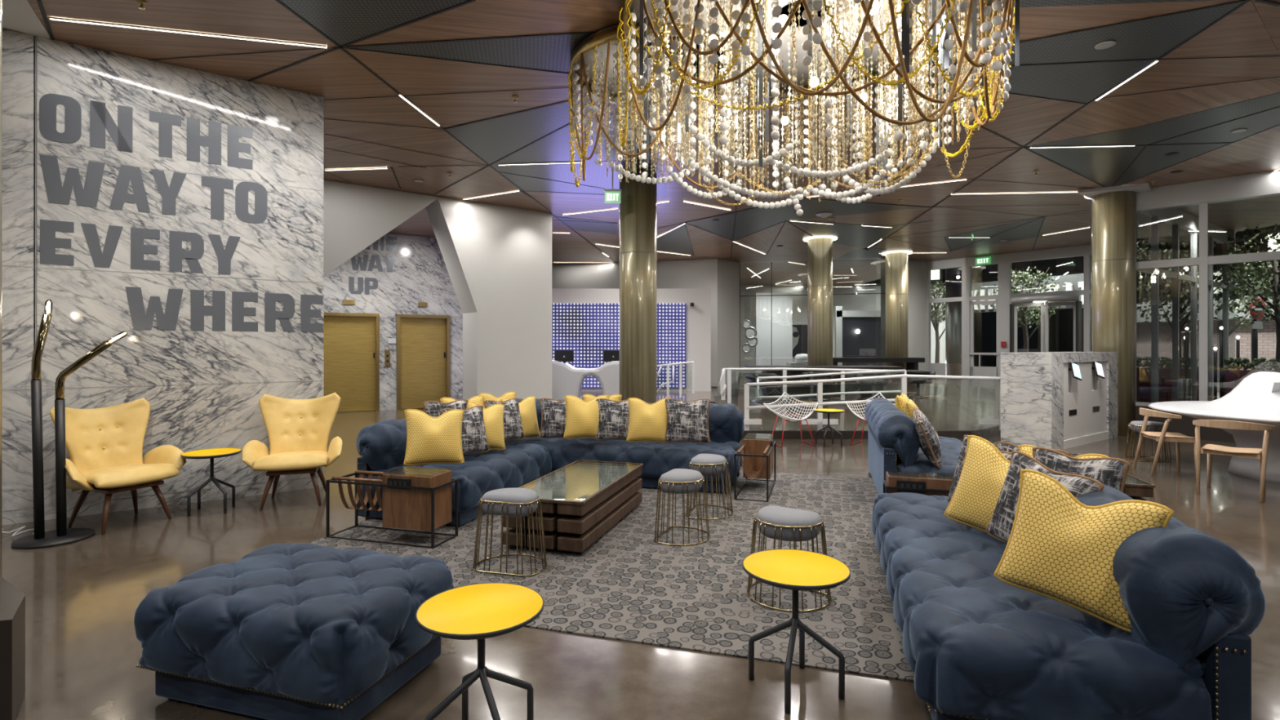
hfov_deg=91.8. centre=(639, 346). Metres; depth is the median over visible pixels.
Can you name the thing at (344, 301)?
plate
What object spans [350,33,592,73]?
ceiling panel
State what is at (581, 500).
coffee table
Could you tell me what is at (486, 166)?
trim
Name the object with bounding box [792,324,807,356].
print
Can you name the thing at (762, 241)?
ceiling panel
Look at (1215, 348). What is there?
street lamp
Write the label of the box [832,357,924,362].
countertop
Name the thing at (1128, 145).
recessed light
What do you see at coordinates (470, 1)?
trim
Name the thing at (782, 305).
wall
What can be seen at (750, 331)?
round mirror
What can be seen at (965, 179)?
linear light
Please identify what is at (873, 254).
ceiling panel
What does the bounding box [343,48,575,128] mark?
ceiling panel
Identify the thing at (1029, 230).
ceiling panel
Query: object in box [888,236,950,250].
ceiling panel
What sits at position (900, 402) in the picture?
throw pillow
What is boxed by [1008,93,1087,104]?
trim
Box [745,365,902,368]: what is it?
countertop
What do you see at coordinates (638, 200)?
column
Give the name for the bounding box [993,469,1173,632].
throw pillow
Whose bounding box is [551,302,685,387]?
wall
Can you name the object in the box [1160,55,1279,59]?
trim
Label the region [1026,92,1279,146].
ceiling panel
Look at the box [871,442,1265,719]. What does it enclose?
tufted sofa
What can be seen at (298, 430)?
lounge chair
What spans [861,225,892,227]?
recessed light
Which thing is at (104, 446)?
lounge chair
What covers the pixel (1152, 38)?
ceiling panel
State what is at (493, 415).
throw pillow
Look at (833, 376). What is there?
barrel chair
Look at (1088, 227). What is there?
recessed light
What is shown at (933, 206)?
trim
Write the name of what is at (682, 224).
recessed light
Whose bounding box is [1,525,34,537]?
power cord
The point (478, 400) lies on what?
throw pillow
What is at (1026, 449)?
throw pillow
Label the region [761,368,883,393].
railing
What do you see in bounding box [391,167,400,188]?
trim
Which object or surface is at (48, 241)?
lettering
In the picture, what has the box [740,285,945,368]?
wall
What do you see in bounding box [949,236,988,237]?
recessed light
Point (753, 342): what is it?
round mirror
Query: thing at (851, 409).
chair
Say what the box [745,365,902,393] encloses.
countertop
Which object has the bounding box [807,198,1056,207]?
trim
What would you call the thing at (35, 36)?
trim
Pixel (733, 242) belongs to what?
recessed light
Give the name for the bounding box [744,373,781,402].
barrel chair
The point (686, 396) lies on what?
floor
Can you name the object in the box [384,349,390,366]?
panel
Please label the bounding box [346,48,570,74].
trim
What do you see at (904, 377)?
glass railing
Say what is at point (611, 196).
exit sign
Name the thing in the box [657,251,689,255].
recessed light
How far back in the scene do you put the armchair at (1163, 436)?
6.94 m
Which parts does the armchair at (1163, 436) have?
leg, curved backrest, leg, seat frame, seat, leg, leg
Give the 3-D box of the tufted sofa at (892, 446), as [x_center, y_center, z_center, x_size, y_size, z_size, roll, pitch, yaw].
[2.849,1.020,6.196,1.036,0.860,2.106,0,0,17]
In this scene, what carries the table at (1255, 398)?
on the floor at (83, 651)
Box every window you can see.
[925,230,1235,377]
[1135,169,1279,405]
[1135,208,1229,402]
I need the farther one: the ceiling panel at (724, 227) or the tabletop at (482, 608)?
the ceiling panel at (724, 227)
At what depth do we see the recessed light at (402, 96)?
6.73 m
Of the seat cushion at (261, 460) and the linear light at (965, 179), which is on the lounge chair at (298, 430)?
the seat cushion at (261, 460)
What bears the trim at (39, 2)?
attached to the wall at (91, 307)
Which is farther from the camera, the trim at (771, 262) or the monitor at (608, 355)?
the trim at (771, 262)
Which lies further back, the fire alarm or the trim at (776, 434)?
the fire alarm
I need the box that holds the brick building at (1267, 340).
[1228,295,1276,369]
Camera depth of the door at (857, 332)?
24.51 m
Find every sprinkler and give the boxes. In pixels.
[136,0,147,9]
[511,96,518,102]
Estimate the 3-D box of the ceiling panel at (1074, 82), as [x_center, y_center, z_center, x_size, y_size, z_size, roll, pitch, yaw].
[4.021,-2.583,6.079,1.470,0.003,1.025,0,0,0]
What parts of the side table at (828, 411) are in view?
leg, leg, leg, leg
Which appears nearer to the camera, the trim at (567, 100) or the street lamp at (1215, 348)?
the trim at (567, 100)
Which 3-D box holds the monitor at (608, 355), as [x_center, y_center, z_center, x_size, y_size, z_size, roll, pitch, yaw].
[-0.548,0.244,12.810,0.400,0.340,0.140,0,0,0]
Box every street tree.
[930,280,945,363]
[990,266,1059,351]
[1217,222,1279,362]
[1228,240,1279,336]
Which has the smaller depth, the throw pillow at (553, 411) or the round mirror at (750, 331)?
the throw pillow at (553, 411)
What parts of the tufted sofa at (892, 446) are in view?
panel, tufted seat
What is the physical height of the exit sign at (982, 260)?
0.200 m
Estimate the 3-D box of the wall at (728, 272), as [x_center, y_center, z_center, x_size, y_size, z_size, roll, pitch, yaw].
[2.612,-0.565,18.653,0.150,4.030,1.124,0,0,45]
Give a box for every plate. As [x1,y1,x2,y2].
[342,299,355,304]
[417,302,427,306]
[743,418,761,424]
[801,418,817,424]
[822,418,838,424]
[978,418,999,424]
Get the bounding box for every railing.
[657,360,694,398]
[721,367,887,403]
[744,374,1000,430]
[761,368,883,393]
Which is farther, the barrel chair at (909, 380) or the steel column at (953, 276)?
the steel column at (953, 276)
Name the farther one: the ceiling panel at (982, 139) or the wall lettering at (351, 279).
the wall lettering at (351, 279)
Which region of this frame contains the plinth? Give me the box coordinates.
[786,362,807,365]
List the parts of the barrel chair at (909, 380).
backrest, seat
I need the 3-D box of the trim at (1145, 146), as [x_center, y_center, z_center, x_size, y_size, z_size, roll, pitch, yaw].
[6.967,-2.579,8.492,0.692,0.004,3.607,0,0,13]
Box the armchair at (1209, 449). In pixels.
[1192,419,1275,502]
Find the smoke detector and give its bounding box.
[815,212,832,217]
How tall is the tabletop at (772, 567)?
0.011 m
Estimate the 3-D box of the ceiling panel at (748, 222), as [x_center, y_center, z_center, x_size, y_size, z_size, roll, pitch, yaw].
[2.891,-2.583,12.537,2.478,0.003,4.837,0,0,-40]
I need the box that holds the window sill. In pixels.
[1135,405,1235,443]
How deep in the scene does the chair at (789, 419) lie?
9.24 m
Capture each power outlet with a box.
[386,477,410,489]
[896,480,925,493]
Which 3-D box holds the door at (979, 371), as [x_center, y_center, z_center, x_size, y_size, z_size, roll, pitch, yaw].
[9.805,-0.210,17.636,0.115,2.200,0.814,0,0,-41]
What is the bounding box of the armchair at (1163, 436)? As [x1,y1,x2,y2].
[1132,407,1195,478]
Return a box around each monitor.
[554,350,573,363]
[603,350,619,361]
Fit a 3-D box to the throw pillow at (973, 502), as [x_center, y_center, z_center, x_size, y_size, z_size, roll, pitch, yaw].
[1.932,0.775,3.316,0.205,0.548,0.587,0,0,-33]
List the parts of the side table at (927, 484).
steel frame, glass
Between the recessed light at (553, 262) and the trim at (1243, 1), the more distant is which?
the recessed light at (553, 262)
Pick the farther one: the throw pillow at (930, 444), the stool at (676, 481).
the throw pillow at (930, 444)
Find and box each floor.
[1,394,1279,719]
[433,386,715,404]
[737,370,1000,437]
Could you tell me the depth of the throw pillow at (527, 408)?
6.71 m
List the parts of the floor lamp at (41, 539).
brass arm, bulb, brass arm, bulb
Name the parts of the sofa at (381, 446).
arm nailhead trim, panel, tufted seat, tufted seat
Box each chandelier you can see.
[567,0,1019,216]
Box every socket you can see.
[389,481,406,485]
[900,484,922,488]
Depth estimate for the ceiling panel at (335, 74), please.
6.25 m
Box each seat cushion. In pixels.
[81,463,181,488]
[251,450,328,471]
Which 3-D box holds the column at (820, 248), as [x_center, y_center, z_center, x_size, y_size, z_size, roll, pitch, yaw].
[4.300,-0.775,14.800,0.800,3.610,0.800,0,0,0]
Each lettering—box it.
[39,93,253,169]
[39,154,267,223]
[40,219,240,274]
[125,286,322,332]
[348,276,377,294]
[351,254,397,272]
[365,235,397,251]
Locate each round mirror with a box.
[741,335,758,353]
[742,319,757,339]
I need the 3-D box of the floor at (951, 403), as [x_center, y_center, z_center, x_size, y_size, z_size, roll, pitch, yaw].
[7.250,1.175,19.875,11.500,0.550,20.250,0,0,0]
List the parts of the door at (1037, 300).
post, wing glass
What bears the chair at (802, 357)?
on the floor at (951, 403)
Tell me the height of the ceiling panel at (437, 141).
0.003 m
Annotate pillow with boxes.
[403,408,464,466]
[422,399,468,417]
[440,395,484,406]
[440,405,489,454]
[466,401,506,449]
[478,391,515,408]
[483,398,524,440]
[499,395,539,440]
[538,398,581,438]
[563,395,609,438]
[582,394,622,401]
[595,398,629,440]
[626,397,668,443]
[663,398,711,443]
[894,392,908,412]
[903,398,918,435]
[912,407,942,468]
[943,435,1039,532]
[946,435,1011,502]
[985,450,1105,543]
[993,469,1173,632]
[995,441,1070,455]
[1017,444,1108,458]
[1031,447,1130,492]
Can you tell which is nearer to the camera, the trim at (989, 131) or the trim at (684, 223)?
the trim at (989, 131)
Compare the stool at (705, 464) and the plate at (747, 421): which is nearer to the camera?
the stool at (705, 464)
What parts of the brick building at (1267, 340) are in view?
cornice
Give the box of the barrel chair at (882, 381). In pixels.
[855,372,892,399]
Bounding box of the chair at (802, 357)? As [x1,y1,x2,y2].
[794,353,807,362]
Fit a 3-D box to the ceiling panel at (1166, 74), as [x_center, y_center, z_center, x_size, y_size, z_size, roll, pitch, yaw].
[5.386,-2.587,5.977,1.458,0.003,0.947,0,0,0]
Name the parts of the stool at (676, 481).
wire rod, wire rod, wire rod, wire rod, wire rod, wire rod, wire rod, wire rod, wire rod, wire rod, wire rod, wire rod, wire rod, wire rod, wire rod, wire rod, wire rod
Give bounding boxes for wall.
[1,28,323,525]
[323,179,551,399]
[323,233,462,410]
[551,258,717,395]
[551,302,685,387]
[717,258,739,395]
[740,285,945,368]
[755,293,792,365]
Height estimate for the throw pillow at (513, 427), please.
0.423 m
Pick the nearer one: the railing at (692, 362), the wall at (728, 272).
the railing at (692, 362)
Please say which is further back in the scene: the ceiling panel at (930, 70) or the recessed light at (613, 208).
the recessed light at (613, 208)
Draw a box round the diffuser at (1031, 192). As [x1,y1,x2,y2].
[978,191,1077,194]
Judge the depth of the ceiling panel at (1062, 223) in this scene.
14.01 m
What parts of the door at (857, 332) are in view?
dark pane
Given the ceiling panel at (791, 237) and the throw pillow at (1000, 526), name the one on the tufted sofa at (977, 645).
the throw pillow at (1000, 526)
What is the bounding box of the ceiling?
[855,224,1278,285]
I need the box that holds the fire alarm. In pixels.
[1000,341,1006,346]
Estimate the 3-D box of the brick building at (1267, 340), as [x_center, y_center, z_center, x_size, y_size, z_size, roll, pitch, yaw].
[21.097,0.007,15.388,2.790,3.115,11.366,0,0,-43]
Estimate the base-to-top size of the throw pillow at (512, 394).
0.433 m
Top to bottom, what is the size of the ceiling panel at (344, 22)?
0.003 m
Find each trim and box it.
[1,35,321,511]
[36,0,54,39]
[148,47,339,60]
[247,0,475,81]
[275,0,616,262]
[323,87,568,100]
[323,118,443,129]
[324,133,488,165]
[324,147,426,168]
[341,31,595,48]
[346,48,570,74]
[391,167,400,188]
[398,164,487,167]
[433,165,488,195]
[443,100,569,129]
[489,123,569,165]
[502,172,602,188]
[519,190,604,195]
[657,212,734,228]
[684,222,694,255]
[684,222,732,240]
[730,200,737,258]
[733,220,786,241]
[739,262,885,377]
[742,431,971,439]
[766,220,786,254]
[786,221,812,236]
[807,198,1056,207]
[866,0,1250,250]
[887,217,1039,238]
[933,205,1088,217]
[937,147,1021,166]
[944,217,1043,251]
[964,146,1021,149]
[969,178,1096,188]
[971,122,1105,186]
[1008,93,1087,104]
[1010,58,1158,66]
[1013,0,1248,44]
[1023,142,1232,147]
[1032,217,1044,249]
[1102,76,1279,98]
[1111,106,1279,186]
[1119,124,1279,186]
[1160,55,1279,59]
[1254,0,1279,6]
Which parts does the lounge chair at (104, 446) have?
leg, armrest, leg, seat frame, leg, leg, armrest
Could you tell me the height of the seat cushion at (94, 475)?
0.135 m
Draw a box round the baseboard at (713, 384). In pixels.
[711,382,719,386]
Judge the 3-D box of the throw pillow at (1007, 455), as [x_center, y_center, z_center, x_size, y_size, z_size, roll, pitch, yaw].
[2.019,0.795,3.659,0.188,0.498,0.524,0,0,-7]
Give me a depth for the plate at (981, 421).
9.70 m
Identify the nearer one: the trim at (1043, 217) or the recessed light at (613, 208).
the recessed light at (613, 208)
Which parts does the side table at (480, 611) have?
leg, leg, post, leg, leg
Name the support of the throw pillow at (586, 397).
on the sofa at (381, 446)
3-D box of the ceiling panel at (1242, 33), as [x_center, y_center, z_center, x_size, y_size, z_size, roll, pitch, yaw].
[4.903,-2.587,5.327,1.442,0.003,0.681,0,0,-38]
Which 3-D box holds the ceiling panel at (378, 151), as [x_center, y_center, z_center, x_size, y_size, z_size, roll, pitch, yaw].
[-3.246,-2.587,8.510,2.126,0.003,0.856,0,0,-38]
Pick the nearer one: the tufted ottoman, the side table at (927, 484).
the tufted ottoman
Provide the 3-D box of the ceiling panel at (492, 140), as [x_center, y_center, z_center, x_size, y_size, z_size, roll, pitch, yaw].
[-1.380,-2.583,7.036,1.063,0.003,3.736,0,0,-39]
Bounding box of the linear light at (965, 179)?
[806,178,966,197]
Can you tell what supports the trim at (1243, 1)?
attached to the ceiling
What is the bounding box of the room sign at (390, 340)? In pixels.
[387,337,395,343]
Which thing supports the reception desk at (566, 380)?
on the floor at (83, 651)
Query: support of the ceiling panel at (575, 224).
attached to the ceiling
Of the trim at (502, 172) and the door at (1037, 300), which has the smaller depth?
the trim at (502, 172)
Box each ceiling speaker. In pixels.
[1164,151,1179,155]
[1169,170,1183,173]
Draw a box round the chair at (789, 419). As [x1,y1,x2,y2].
[763,391,817,447]
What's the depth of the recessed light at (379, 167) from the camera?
9.00 m
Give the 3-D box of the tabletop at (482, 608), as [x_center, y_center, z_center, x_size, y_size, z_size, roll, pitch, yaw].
[-0.569,0.936,2.223,0.438,0.011,0.438,0,0,12]
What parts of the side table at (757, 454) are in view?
glass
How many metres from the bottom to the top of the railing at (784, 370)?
0.713 m
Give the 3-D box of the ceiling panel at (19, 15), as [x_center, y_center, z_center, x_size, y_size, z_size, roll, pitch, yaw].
[-5.300,-2.583,4.110,2.000,0.003,2.220,0,0,0]
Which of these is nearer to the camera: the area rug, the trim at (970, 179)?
the area rug
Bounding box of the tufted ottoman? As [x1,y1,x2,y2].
[133,542,453,719]
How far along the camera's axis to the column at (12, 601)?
2.45 m
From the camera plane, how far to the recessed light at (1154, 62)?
5.95 m
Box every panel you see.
[1,0,50,39]
[2,0,1279,285]
[40,0,337,80]
[251,48,441,128]
[279,0,470,45]
[323,118,487,164]
[324,133,486,166]
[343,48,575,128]
[349,0,620,45]
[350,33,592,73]
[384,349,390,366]
[399,164,486,194]
[435,166,546,211]
[446,96,605,164]
[490,158,666,197]
[492,111,672,164]
[520,191,618,219]
[553,216,617,234]
[657,222,693,254]
[685,223,732,258]
[687,212,735,239]
[733,198,929,240]
[734,222,784,253]
[747,48,991,99]
[767,221,813,254]
[792,220,932,249]
[803,177,966,207]
[834,247,886,261]
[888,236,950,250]
[933,121,1019,165]
[944,217,1043,250]
[951,177,1090,193]
[967,148,1104,187]
[973,93,1084,146]
[988,60,1154,103]
[998,1,1244,65]
[1008,0,1243,42]
[1013,0,1212,7]
[1026,75,1279,146]
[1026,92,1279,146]
[1026,146,1144,186]
[1033,213,1088,249]
[1102,55,1279,97]
[1114,107,1279,186]
[1120,124,1279,187]
[1161,0,1279,58]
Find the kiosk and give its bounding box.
[1000,351,1117,449]
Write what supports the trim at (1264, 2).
attached to the ceiling
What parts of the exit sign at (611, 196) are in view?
plate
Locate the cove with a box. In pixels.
[1077,182,1151,198]
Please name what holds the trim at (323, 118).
attached to the ceiling
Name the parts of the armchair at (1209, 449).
leg, leg, seat frame, seat, curved backrest, leg, leg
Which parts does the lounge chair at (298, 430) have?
armrest, leg, leg, seat frame, leg, leg, armrest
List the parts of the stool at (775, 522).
wire rod, wire rod, wire rod, wire rod, wire rod, wire rod, wire rod, wire rod, wire rod, wire rod, wire rod, wire rod, wire rod, wire rod, wire rod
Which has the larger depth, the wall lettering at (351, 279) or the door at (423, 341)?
the door at (423, 341)
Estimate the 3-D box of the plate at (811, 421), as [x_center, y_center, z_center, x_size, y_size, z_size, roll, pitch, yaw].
[2.659,1.176,9.710,0.260,0.083,0.020,0,0,0]
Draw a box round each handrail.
[719,368,726,396]
[756,369,906,398]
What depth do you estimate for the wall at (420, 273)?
14.25 m
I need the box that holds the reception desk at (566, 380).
[551,360,619,399]
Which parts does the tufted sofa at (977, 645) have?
seat nailhead trim, panel, arm nailhead trim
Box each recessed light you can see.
[48,16,327,48]
[324,167,387,170]
[398,94,440,126]
[413,179,423,182]
[462,190,519,199]
[497,161,582,165]
[553,262,613,262]
[563,208,617,215]
[657,223,684,237]
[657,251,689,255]
[683,200,731,210]
[733,241,764,254]
[790,220,834,224]
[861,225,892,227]
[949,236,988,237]
[951,191,1077,195]
[1029,144,1135,148]
[1042,226,1088,235]
[1093,60,1159,101]
[1094,40,1115,49]
[1230,128,1247,133]
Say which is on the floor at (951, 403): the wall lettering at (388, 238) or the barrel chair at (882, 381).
the barrel chair at (882, 381)
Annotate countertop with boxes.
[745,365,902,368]
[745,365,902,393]
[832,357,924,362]
[832,357,924,369]
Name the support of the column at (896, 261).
on the floor at (951, 403)
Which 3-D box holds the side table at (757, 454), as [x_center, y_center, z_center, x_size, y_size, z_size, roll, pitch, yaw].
[1.172,1.188,6.244,0.316,0.523,0.936,0,0,17]
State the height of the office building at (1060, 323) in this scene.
22.000 m
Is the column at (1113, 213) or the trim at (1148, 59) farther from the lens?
the column at (1113, 213)
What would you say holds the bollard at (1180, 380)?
on the street
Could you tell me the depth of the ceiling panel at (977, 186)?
10.11 m
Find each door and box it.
[323,312,379,413]
[396,314,450,409]
[835,306,880,365]
[968,299,999,377]
[1009,295,1082,352]
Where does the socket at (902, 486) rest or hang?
attached to the side table at (927, 484)
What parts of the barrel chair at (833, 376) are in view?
backrest, seat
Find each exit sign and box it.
[603,172,621,203]
[975,256,991,265]
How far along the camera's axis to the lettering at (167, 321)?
5.90 m
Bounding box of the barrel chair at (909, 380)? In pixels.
[899,369,937,397]
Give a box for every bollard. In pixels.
[1177,377,1184,400]
[1182,378,1191,400]
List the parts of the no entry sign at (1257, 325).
post, sign plate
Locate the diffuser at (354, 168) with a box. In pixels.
[330,168,386,170]
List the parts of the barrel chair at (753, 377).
backrest, seat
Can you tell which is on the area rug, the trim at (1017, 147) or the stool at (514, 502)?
the stool at (514, 502)
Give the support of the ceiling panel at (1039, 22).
attached to the ceiling
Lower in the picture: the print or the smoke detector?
the print
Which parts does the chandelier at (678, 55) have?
yellow cord, yellow cord, gold chain, gold chain, gold chain, yellow cord, gold chain, gold chain, gold chain, gold chain, gold chain, yellow cord, gold chain, gold chain, gold chain, gold chain, gold chain, gold chain, gold chain, gold chain, gold chain, gold chain, yellow cord, ceiling plate, gold chain, gold chain, gold chain, gold chain, gold chain, gold chain, gold chain, gold chain, gold chain, gold chain, gold chain, gold chain, yellow cord, gold chain, gold chain, bulb, gold chain, gold chain, gold chain, gold chain, gold chain, gold chain, gold chain, gold chain, gold chain, gold chain, gold chain, gold chain, yellow cord, bulb, bulb, gold chain, gold chain, gold chain, gold chain, ceiling plate, gold chain, gold chain, bulb, gold chain, gold chain, gold chain, gold chain, gold chain, bulb, gold chain, gold chain, gold chain, gold chain, bulb, yellow cord, gold chain, gold chain, gold chain, gold chain, gold chain, gold chain, gold chain, gold chain, bulb, gold chain, gold chain, gold chain, gold chain, yellow cord, gold chain, gold chain, yellow cord, gold chain, gold chain, gold chain, yellow cord, gold chain, gold chain, yellow cord, gold chain, yellow cord, gold chain, gold chain, gold chain, gold chain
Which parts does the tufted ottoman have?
nailhead trim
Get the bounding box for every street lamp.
[1213,346,1217,399]
[1219,326,1222,398]
[1235,336,1239,369]
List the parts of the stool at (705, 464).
wire rod, wire rod, wire rod, wire rod, wire rod, wire rod, wire rod, wire rod, wire rod, wire rod, wire rod, wire rod, wire rod, wire rod, wire rod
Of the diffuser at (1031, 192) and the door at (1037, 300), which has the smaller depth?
the diffuser at (1031, 192)
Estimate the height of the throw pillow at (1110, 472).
0.431 m
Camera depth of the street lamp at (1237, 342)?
12.78 m
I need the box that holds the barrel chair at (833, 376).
[800,371,836,399]
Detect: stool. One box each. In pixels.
[472,488,546,577]
[653,468,710,546]
[684,453,733,519]
[746,505,831,612]
[1124,420,1171,462]
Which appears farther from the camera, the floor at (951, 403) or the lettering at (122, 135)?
the floor at (951, 403)
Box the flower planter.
[1222,356,1279,396]
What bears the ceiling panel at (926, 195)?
attached to the ceiling
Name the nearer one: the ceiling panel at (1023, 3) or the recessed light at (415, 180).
the ceiling panel at (1023, 3)
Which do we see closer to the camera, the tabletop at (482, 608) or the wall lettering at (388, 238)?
the tabletop at (482, 608)
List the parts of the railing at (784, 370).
post, post, post, hand rail, post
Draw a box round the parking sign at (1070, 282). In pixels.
[971,272,1091,312]
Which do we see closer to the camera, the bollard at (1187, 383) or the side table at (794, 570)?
the side table at (794, 570)
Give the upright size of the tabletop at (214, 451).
0.011 m
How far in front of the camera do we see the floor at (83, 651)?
3.07 m
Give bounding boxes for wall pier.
[880,258,925,370]
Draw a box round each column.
[0,0,25,719]
[619,174,657,403]
[803,235,837,365]
[881,250,912,380]
[945,267,961,375]
[1084,191,1135,435]
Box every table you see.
[180,448,241,516]
[326,466,457,548]
[415,582,543,719]
[502,459,643,552]
[733,432,775,502]
[742,548,850,714]
[813,408,844,447]
[883,471,953,496]
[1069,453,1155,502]
[1147,371,1279,483]
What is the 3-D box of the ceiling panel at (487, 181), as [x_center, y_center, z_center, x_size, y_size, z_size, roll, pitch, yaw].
[-2.702,-2.587,10.487,1.584,0.003,3.136,0,0,8]
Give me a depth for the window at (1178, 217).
11.63 m
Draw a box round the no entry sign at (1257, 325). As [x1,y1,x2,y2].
[1249,294,1265,367]
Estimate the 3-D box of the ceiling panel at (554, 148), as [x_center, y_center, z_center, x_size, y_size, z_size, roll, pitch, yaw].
[-0.871,-2.583,7.907,3.011,0.003,1.569,0,0,19]
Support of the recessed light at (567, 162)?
in the ceiling
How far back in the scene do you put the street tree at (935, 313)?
22.73 m
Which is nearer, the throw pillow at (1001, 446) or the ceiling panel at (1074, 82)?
the throw pillow at (1001, 446)
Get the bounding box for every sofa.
[355,398,744,526]
[864,397,962,494]
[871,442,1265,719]
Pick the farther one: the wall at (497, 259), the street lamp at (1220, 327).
the street lamp at (1220, 327)
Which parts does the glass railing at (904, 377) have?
post, glass panel, post, hand rail, glass panel, hand rail, post, glass panel, post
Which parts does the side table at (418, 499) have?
glass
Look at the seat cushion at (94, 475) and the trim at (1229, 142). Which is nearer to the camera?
the seat cushion at (94, 475)
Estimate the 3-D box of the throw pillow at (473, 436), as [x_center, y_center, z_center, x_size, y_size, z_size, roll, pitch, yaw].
[-1.569,0.759,5.598,0.187,0.423,0.457,0,0,40]
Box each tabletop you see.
[417,582,542,634]
[743,549,849,586]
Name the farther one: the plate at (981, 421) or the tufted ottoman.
the plate at (981, 421)
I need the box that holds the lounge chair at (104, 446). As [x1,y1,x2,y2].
[49,397,186,534]
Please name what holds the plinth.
on the floor at (951, 403)
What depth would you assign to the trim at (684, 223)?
14.70 m
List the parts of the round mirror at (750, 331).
round mirror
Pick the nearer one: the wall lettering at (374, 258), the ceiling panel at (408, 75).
the ceiling panel at (408, 75)
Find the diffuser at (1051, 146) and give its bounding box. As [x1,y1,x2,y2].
[1051,146,1114,147]
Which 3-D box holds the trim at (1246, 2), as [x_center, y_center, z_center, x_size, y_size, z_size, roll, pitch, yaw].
[5.304,-2.579,10.640,0.059,0.004,12.149,0,0,7]
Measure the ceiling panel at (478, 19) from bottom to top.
0.003 m
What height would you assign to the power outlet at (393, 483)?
0.075 m
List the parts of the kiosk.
white panel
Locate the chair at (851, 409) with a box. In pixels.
[845,392,895,444]
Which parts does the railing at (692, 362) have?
hand rail, hand rail, post, hand rail, post, post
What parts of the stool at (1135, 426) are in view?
wire rod, wire rod, wire rod, wire rod, wire rod, wire rod, wire rod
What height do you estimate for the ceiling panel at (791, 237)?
0.003 m
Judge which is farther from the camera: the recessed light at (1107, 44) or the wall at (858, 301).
the wall at (858, 301)
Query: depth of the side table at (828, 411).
9.08 m
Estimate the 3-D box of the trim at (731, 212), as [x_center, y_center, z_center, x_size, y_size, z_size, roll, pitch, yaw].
[1.099,-2.579,12.714,0.035,0.004,2.234,0,0,-41]
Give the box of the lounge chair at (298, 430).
[241,391,342,510]
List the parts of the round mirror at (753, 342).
round mirror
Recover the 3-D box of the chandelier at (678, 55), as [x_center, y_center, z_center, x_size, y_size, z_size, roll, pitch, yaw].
[1.127,-1.801,5.022,2.851,1.558,3.440,0,0,-24]
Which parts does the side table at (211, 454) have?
leg, leg, post, leg, leg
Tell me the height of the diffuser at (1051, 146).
0.006 m
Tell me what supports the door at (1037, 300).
attached to the window at (1004, 261)
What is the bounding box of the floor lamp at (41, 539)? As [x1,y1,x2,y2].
[11,299,127,549]
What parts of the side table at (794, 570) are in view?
leg, leg, post, leg, leg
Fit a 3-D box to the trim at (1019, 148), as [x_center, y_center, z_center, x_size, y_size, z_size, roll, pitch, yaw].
[4.604,-2.579,8.439,0.008,0.004,1.095,0,0,-41]
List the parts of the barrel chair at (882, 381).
backrest, seat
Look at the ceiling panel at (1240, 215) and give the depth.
11.69 m
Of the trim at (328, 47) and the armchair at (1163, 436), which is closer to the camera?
the trim at (328, 47)
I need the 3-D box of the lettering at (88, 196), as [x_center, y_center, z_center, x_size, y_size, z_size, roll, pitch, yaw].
[-4.336,-1.403,5.635,1.632,0.395,0.003,0,0,-36]
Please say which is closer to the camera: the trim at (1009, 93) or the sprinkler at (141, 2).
the sprinkler at (141, 2)
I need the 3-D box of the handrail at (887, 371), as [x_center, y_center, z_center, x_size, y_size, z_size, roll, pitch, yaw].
[3.462,0.672,11.200,2.705,0.522,0.044,0,0,0]
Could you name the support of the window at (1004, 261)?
on the floor at (951, 403)
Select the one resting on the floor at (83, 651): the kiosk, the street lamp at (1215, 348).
the kiosk
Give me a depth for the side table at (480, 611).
2.21 m
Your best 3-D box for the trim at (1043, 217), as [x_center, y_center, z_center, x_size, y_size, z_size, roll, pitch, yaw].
[9.256,-2.579,14.426,0.026,0.004,4.899,0,0,30]
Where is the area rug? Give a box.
[308,470,914,681]
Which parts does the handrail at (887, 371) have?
hand rail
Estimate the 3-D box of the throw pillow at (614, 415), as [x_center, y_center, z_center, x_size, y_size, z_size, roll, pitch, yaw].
[-0.234,0.750,6.396,0.457,0.423,0.184,0,0,0]
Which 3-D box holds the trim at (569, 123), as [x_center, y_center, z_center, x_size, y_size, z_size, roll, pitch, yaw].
[-1.411,-2.579,7.919,0.022,0.004,2.325,0,0,-39]
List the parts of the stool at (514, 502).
wire rod, wire rod, wire rod, wire rod, wire rod, wire rod, wire rod, wire rod, wire rod, wire rod, wire rod, wire rod, wire rod, wire rod, wire rod, wire rod, wire rod, wire rod, wire rod, wire rod, wire rod, wire rod, wire rod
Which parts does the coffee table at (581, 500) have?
glass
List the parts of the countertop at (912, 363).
leg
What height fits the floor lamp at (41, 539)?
1.803 m
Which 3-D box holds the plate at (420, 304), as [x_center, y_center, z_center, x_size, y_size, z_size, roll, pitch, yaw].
[-5.080,-0.985,14.500,0.210,0.110,0.030,0,0,-29]
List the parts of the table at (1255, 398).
power plate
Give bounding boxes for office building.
[857,228,1259,366]
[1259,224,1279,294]
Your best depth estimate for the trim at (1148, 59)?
5.62 m

